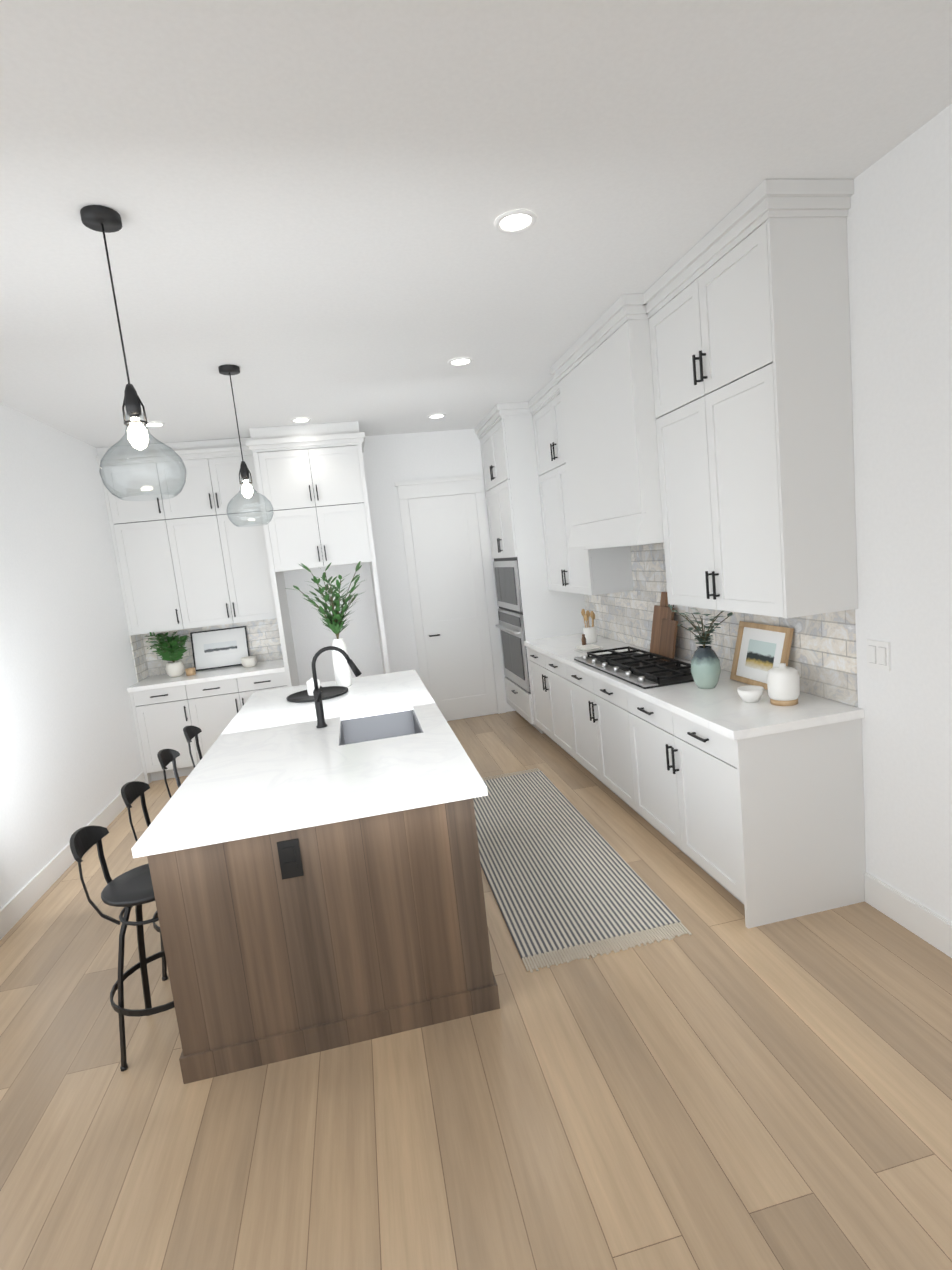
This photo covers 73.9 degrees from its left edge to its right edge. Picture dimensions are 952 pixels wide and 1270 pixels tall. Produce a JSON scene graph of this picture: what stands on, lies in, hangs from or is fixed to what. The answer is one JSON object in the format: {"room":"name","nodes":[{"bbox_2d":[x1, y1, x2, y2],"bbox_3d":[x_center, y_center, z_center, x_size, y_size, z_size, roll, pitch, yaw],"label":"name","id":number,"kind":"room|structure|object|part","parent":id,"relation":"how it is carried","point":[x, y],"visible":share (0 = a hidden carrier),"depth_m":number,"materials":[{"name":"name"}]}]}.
{"room":"kitchen","nodes":[
{"label":"kitchen","id":0,"kind":"room"},
{"bbox_2d":[0,403,151,908],"bbox_3d":[-2.450,0.300,1.565,0.108,3.070,9.700,-7,7,-10],"label":"wall","id":1,"kind":"structure","parent":0,"point":[76,660],"depth_m":4.48,"materials":[{"name":"paint"}]},
{"bbox_2d":[0,772,144,939],"bbox_3d":[-2.182,1.775,1.447,0.014,0.135,8.860,-7,7,-10],"label":"baseboard","id":2,"kind":"structure","parent":1,"relation":"attached to","point":[16,908],"depth_m":3.91,"materials":[{"name":"white wood"}]},
{"bbox_2d":[144,429,514,720],"bbox_3d":[-1.254,-0.476,6.628,4.200,3.070,0.112,-7,7,-10],"label":"wall","id":3,"kind":"structure","parent":0,"point":[388,460],"depth_m":6.58,"materials":[{"name":"paint"}]},
{"bbox_2d":[97,453,191,635],"bbox_3d":[-3.082,-0.829,6.007,0.538,1.589,0.348,-7,7,-10],"label":"upper cabinet","id":4,"kind":"object","parent":3,"relation":"attached to","point":[143,533],"depth_m":5.84,"materials":[{"name":"white wood"}]},
{"bbox_2d":[144,445,287,627],"bbox_3d":[-2.468,-0.914,6.118,0.960,1.600,0.348,-7,7,-10],"label":"upper cabinet","id":5,"kind":"object","parent":3,"relation":"attached to","point":[190,555],"depth_m":5.95,"materials":[{"name":"white wood"}]},
{"bbox_2d":[256,441,371,572],"bbox_3d":[-1.520,-1.194,6.085,0.870,1.080,0.718,-7,7,-10],"label":"upper cabinet","id":6,"kind":"object","parent":3,"relation":"attached to","point":[315,493],"depth_m":5.74,"materials":[{"name":"white wood"}]},
{"bbox_2d":[394,475,505,720],"bbox_3d":[-0.253,-0.356,6.769,0.923,2.585,0.044,-7,7,-10],"label":"door","id":7,"kind":"structure","parent":3,"relation":"in","point":[449,563],"depth_m":6.77,"materials":[{"name":"white wood"}]},
{"bbox_2d":[0,711,951,1269],"bbox_3d":[-0.176,1.569,2.147,4.430,0.060,9.700,-7,7,-10],"label":"floor","id":8,"kind":"structure","parent":0,"point":[722,1087],"depth_m":2.04,"materials":[{"name":"brown wood"}]},
{"bbox_2d":[69,826,174,1070],"bbox_3d":[-1.266,1.160,2.494,0.432,0.890,0.402,-7,7,-10],"label":"stool","id":9,"kind":"object","parent":8,"relation":"on","point":[129,890],"visible":0.56,"depth_m":2.40,"materials":[{"name":"black metal"}]},
{"bbox_2d":[121,781,167,980],"bbox_3d":[-1.367,1.104,3.011,0.432,0.890,0.402,-7,7,-10],"label":"stool","id":10,"kind":"object","parent":8,"relation":"on","point":[132,792],"visible":0.25,"depth_m":2.93,"materials":[{"name":"black metal"}]},
{"bbox_2d":[129,685,203,783],"bbox_3d":[-2.875,0.878,6.097,0.538,0.875,0.608,-7,7,-10],"label":"base cabinet","id":11,"kind":"object","parent":8,"relation":"on","point":[160,716],"depth_m":5.80,"materials":[{"name":"white wood"}]},
{"bbox_2d":[128,657,291,692],"bbox_3d":[-2.512,0.375,6.100,1.376,0.040,0.636,-7,7,-10],"label":"countertop","id":12,"kind":"structure","parent":11,"relation":"on","point":[164,681],"depth_m":5.88,"materials":[{"name":"white stone"}]},
{"bbox_2d":[145,631,188,676],"bbox_3d":[-2.893,0.176,5.973,0.358,0.462,0.476,-7,7,-10],"label":"pot","id":13,"kind":"object","parent":12,"relation":"on","point":[171,650],"visible":1,"depth_m":6.00,"materials":[{"name":"white ceramic"}]},
{"bbox_2d":[185,667,195,675],"bbox_3d":[-2.726,0.351,6.045,0.092,0.065,0.092,-7,7,-10],"label":"cup","id":14,"kind":"object","parent":12,"relation":"on","point":[190,671],"visible":1,"depth_m":6.01,"materials":[{"name":"brown wood"}]},
{"bbox_2d":[190,626,249,670],"bbox_3d":[-2.556,0.134,6.335,0.530,0.385,0.022,-7,-2,-10],"label":"picture frame","id":15,"kind":"object","parent":12,"relation":"on","point":[220,648],"visible":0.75,"depth_m":6.33,"materials":[{"name":"black metal"}]},
{"bbox_2d":[203,640,237,656],"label":"art","id":16,"kind":"object","parent":15,"relation":"attached to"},
{"bbox_2d":[241,656,256,667],"bbox_3d":[-2.221,0.262,6.196,0.146,0.095,0.146,-7,7,-10],"label":"ceramic bowl","id":17,"kind":"object","parent":12,"relation":"on","point":[248,661],"visible":1,"depth_m":6.14,"materials":[{"name":"white ceramic"}]},
{"bbox_2d":[157,749,180,797],"bbox_3d":[-1.473,1.047,3.548,0.432,0.890,0.402,-7,7,-10],"label":"stool","id":18,"kind":"object","parent":8,"relation":"on","point":[166,757],"visible":0.17,"depth_m":3.50,"materials":[{"name":"black metal"}]},
{"bbox_2d":[183,725,202,767],"bbox_3d":[-1.574,0.992,4.065,0.432,0.890,0.402,-7,7,-10],"label":"stool","id":19,"kind":"object","parent":8,"relation":"on","point":[190,732],"visible":0.12,"depth_m":4.03,"materials":[{"name":"black metal"}]},
{"bbox_2d":[192,661,295,754],"bbox_3d":[-2.261,0.798,6.209,0.960,0.875,0.608,-7,7,-10],"label":"base cabinet","id":20,"kind":"object","parent":8,"relation":"on","point":[217,702],"depth_m":5.88,"materials":[{"name":"white wood"}]},
{"bbox_2d":[148,706,499,1083],"bbox_3d":[-0.781,0.967,3.633,1.174,0.880,2.682,-7,7,-10],"label":"kitchen island","id":21,"kind":"object","parent":8,"relation":"on","point":[315,890],"depth_m":2.33,"materials":[{"name":"brown wood"}]},
{"bbox_2d":[131,670,486,857],"bbox_3d":[-0.821,0.514,3.583,1.230,0.036,2.750,-7,7,-10],"label":"island countertop","id":22,"kind":"structure","parent":21,"relation":"on","point":[271,770],"depth_m":2.69,"materials":[{"name":"white stone"}]},
{"bbox_2d":[286,686,347,702],"bbox_3d":[-1.102,0.412,4.403,0.420,0.016,0.420,-7,7,-10],"label":"tray","id":23,"kind":"object","parent":22,"relation":"on","point":[328,692],"visible":0.83,"depth_m":4.38,"materials":[{"name":"black"}]},
{"bbox_2d":[306,678,319,695],"bbox_3d":[-1.127,0.355,4.392,0.090,0.118,0.090,-7,7,-10],"label":"canister","id":24,"kind":"object","parent":23,"relation":"on","point":[310,685],"visible":0.69,"depth_m":4.36,"materials":[{"name":"white ceramic"}]},
{"bbox_2d":[285,561,365,686],"bbox_3d":[-1.049,-0.077,4.588,0.595,0.924,0.522,-7,7,-10],"label":"vase","id":25,"kind":"object","parent":22,"relation":"on","point":[334,621],"visible":0.98,"depth_m":4.56,"materials":[{"name":"white ceramic"}]},
{"bbox_2d":[312,646,361,727],"bbox_3d":[-0.765,0.279,3.483,0.283,0.440,0.096,-7,7,-10],"label":"faucet","id":26,"kind":"object","parent":22,"relation":"on","point":[321,722],"visible":0.98,"depth_m":3.48,"materials":[{"name":"black metal"}]},
{"bbox_2d":[479,411,585,726],"bbox_3d":[0.599,-0.600,6.419,0.643,2.974,0.996,-7,7,-10],"label":"tall cabinet","id":27,"kind":"object","parent":8,"relation":"on","point":[526,610],"depth_m":5.97,"materials":[{"name":"white wood"}]},
{"bbox_2d":[527,647,570,754],"bbox_3d":[0.934,0.546,5.500,0.608,0.875,1.167,-7,7,-10],"label":"base cabinet","id":28,"kind":"object","parent":8,"relation":"on","point":[548,711],"depth_m":5.47,"materials":[{"name":"white wood"}]},
{"bbox_2d":[473,768,691,972],"bbox_3d":[0.360,1.251,3.898,0.760,0.009,2.380,-7,7,-10],"label":"rug","id":29,"kind":"object","parent":8,"relation":"on","point":[560,873],"visible":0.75,"depth_m":3.36,"materials":[{"name":"grey fabric"}]},
{"bbox_2d":[563,663,626,803],"bbox_3d":[1.140,0.659,4.449,0.608,0.875,1.226,-7,7,-10],"label":"base cabinet","id":30,"kind":"object","parent":8,"relation":"on","point":[594,721],"depth_m":4.40,"materials":[{"name":"white wood"}]},
{"bbox_2d":[619,691,865,927],"bbox_3d":[1.347,0.772,3.389,0.610,0.875,1.185,-7,7,-10],"label":"base cabinet","id":31,"kind":"object","parent":8,"relation":"on","point":[777,821],"depth_m":2.84,"materials":[{"name":"white wood"}]},
{"bbox_2d":[523,635,863,742],"bbox_3d":[1.081,0.211,4.372,0.637,0.040,3.355,-7,7,-10],"label":"countertop","id":32,"kind":"structure","parent":31,"relation":"on","point":[720,709],"depth_m":3.08,"materials":[{"name":"white stone"}]},
{"bbox_2d":[581,634,585,644],"bbox_3d":[0.906,0.039,5.320,0.040,0.095,0.040,-7,7,-10],"label":"pepper mill","id":33,"kind":"object","parent":32,"relation":"on","point":[583,639],"visible":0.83,"depth_m":5.31,"materials":[{"name":"brown wood"}]},
{"bbox_2d":[574,644,602,651],"bbox_3d":[0.899,0.105,5.070,0.229,0.030,0.229,-7,7,-10],"label":"tray","id":34,"kind":"object","parent":32,"relation":"on","point":[588,648],"visible":1,"depth_m":5.03,"materials":[{"name":"white ceramic"}]},
{"bbox_2d":[581,609,596,642],"bbox_3d":[0.975,-0.083,5.435,0.117,0.292,0.116,-7,7,-10],"label":"utensil crock","id":35,"kind":"object","parent":32,"relation":"on","point":[590,632],"visible":0.94,"depth_m":5.40,"materials":[{"name":"white ceramic"}]},
{"bbox_2d":[574,646,693,688],"bbox_3d":[1.055,0.193,4.178,0.445,0.049,1.160,-7,7,-10],"label":"cooktop","id":36,"kind":"object","parent":32,"relation":"in","point":[645,670],"visible":0.94,"depth_m":4.03,"materials":[{"name":"black metal"}]},
{"bbox_2d":[650,592,669,653],"bbox_3d":[1.299,-0.071,4.422,0.020,0.460,0.250,3,5,-11],"label":"cutting board","id":37,"kind":"object","parent":32,"relation":"on","point":[660,613],"visible":0.65,"depth_m":4.45,"materials":[{"name":"brown wood"}]},
{"bbox_2d":[658,604,677,661],"bbox_3d":[1.303,-0.033,4.274,0.018,0.421,0.190,3,5,-11],"label":"cutting board","id":38,"kind":"object","parent":32,"relation":"on","point":[668,636],"visible":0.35,"depth_m":4.26,"materials":[{"name":"brown wood"}]},
{"bbox_2d":[668,605,732,688],"bbox_3d":[1.249,0.056,3.455,0.289,0.460,0.358,-7,7,-10],"label":"vase","id":39,"kind":"object","parent":32,"relation":"on","point":[705,667],"visible":1,"depth_m":3.41,"materials":[{"name":"teal ceramic"}]},
{"bbox_2d":[737,685,763,702],"bbox_3d":[1.345,0.292,3.097,0.120,0.065,0.120,-7,7,-10],"label":"bowl","id":40,"kind":"object","parent":32,"relation":"on","point":[751,694],"visible":1,"depth_m":3.06,"materials":[{"name":"white ceramic"}]},
{"bbox_2d":[730,621,793,689],"bbox_3d":[1.511,0.108,3.366,0.022,0.330,0.420,7,5,-12],"label":"picture frame","id":41,"kind":"object","parent":32,"relation":"on","point":[761,650],"visible":0.85,"depth_m":3.38,"materials":[{"name":"brown wood"}]},
{"bbox_2d":[745,639,776,672],"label":"art","id":42,"kind":"object","parent":41,"relation":"attached to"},
{"bbox_2d":[767,663,799,705],"bbox_3d":[1.456,0.228,3.000,0.140,0.192,0.140,-7,7,-10],"label":"canister","id":43,"kind":"object","parent":32,"relation":"on","point":[783,683],"visible":1,"depth_m":2.95,"materials":[{"name":"white ceramic"}]},
{"bbox_2d":[0,0,951,447],"bbox_3d":[-0.507,-1.518,1.751,4.430,0.060,9.700,-7,7,-10],"label":"ceiling","id":44,"kind":"structure","parent":0,"point":[310,202],"depth_m":2.17,"materials":[{"name":"paint"}]},
{"bbox_2d":[80,205,185,500],"bbox_3d":[-1.251,-0.980,2.257,0.284,0.968,0.284,-7,7,-10],"label":"pendant light","id":45,"kind":"object","parent":44,"relation":"hanging from","point":[103,219],"visible":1,"depth_m":2.26,"materials":[{"name":"clear glass"}]},
{"bbox_3d":[-1.216,-0.651,2.299,0.284,0.300,0.284,-7,7,-10],"label":"glass","id":46,"kind":"part","parent":45,"relation":"part of","materials":[{"name":"clear glass"}]},
{"bbox_2d":[142,422,164,426],"bbox_3d":[-2.582,-1.684,5.066,0.168,0.008,0.168,-9,8,-19],"label":"recessed light","id":47,"kind":"object","parent":44,"relation":"in","point":[150,424],"depth_m":5.08,"materials":[{"name":"white plastic"}]},
{"bbox_2d":[218,365,272,526],"bbox_3d":[-1.477,-1.176,3.975,0.284,0.968,0.284,-7,7,-10],"label":"pendant light","id":48,"kind":"object","parent":44,"relation":"hanging from","point":[244,472],"visible":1,"depth_m":3.98,"materials":[{"name":"clear glass"}]},
{"bbox_3d":[-1.442,-0.847,4.017,0.284,0.300,0.284,-7,7,-10],"label":"glass","id":49,"kind":"part","parent":48,"relation":"part of","materials":[{"name":"clear glass"}]},
{"bbox_2d":[291,417,310,422],"bbox_3d":[-1.504,-1.848,5.445,0.168,0.008,0.168,-9,8,-19],"label":"recessed light","id":50,"kind":"object","parent":44,"relation":"in","point":[302,419],"depth_m":5.44,"materials":[{"name":"white plastic"}]},
{"bbox_2d":[428,414,445,418],"bbox_3d":[-0.362,-2.023,5.855,0.168,0.008,0.168,-12,9,-37],"label":"recessed light","id":51,"kind":"object","parent":44,"relation":"in","point":[434,416],"depth_m":5.85,"materials":[{"name":"white plastic"}]},
{"bbox_2d":[448,357,472,365],"bbox_3d":[-0.104,-1.849,4.285,0.168,0.008,0.168,-9,8,-19],"label":"recessed light","id":52,"kind":"object","parent":44,"relation":"in","point":[461,361],"depth_m":4.28,"materials":[{"name":"white plastic"}]},
{"bbox_2d":[494,209,536,233],"bbox_3d":[0.158,-1.653,2.533,0.168,0.008,0.168,-12,9,-37],"label":"recessed light","id":53,"kind":"object","parent":44,"relation":"in","point":[516,221],"depth_m":2.53,"materials":[{"name":"white plastic"}]},
{"bbox_2d":[584,104,951,921],"bbox_3d":[1.767,-0.250,2.333,0.108,3.070,9.700,-7,7,-10],"label":"wall","id":54,"kind":"structure","parent":0,"point":[899,218],"depth_m":2.51,"materials":[{"name":"paint"}]},
{"bbox_2d":[531,395,632,598],"bbox_3d":[0.871,-1.179,5.337,0.349,1.614,1.100,-7,7,-10],"label":"upper cabinet","id":55,"kind":"object","parent":54,"relation":"attached to","point":[568,572],"depth_m":5.37,"materials":[{"name":"white wood"}]},
{"bbox_2d":[551,311,662,550],"bbox_3d":[0.994,-1.228,4.177,0.509,1.252,1.200,-7,7,-10],"label":"range hood","id":56,"kind":"object","parent":54,"relation":"attached to","point":[601,397],"depth_m":3.91,"materials":[{"name":"white wood"}]},
{"bbox_2d":[647,203,857,617],"bbox_3d":[1.306,-0.942,3.122,0.349,1.614,1.038,-7,7,-10],"label":"upper cabinet","id":57,"kind":"object","parent":54,"relation":"attached to","point":[691,409],"depth_m":2.71,"materials":[{"name":"white wood"}]},
{"bbox_2d":[866,639,890,670],"bbox_3d":[1.696,0.085,2.670,0.012,0.120,0.115,-7,7,-10],"label":"switch plate","id":58,"kind":"object","parent":54,"relation":"attached to","point":[878,654],"visible":1,"depth_m":2.66,"materials":[{"name":"white plastic"}]},
{"bbox_2d":[864,872,951,957],"bbox_3d":[2.286,1.427,0.391,0.014,0.142,5.160,-7,7,-10],"label":"baseboard","id":59,"kind":"structure","parent":54,"relation":"attached to","point":[931,927],"depth_m":2.67,"materials":[{"name":"white"}]}
]}

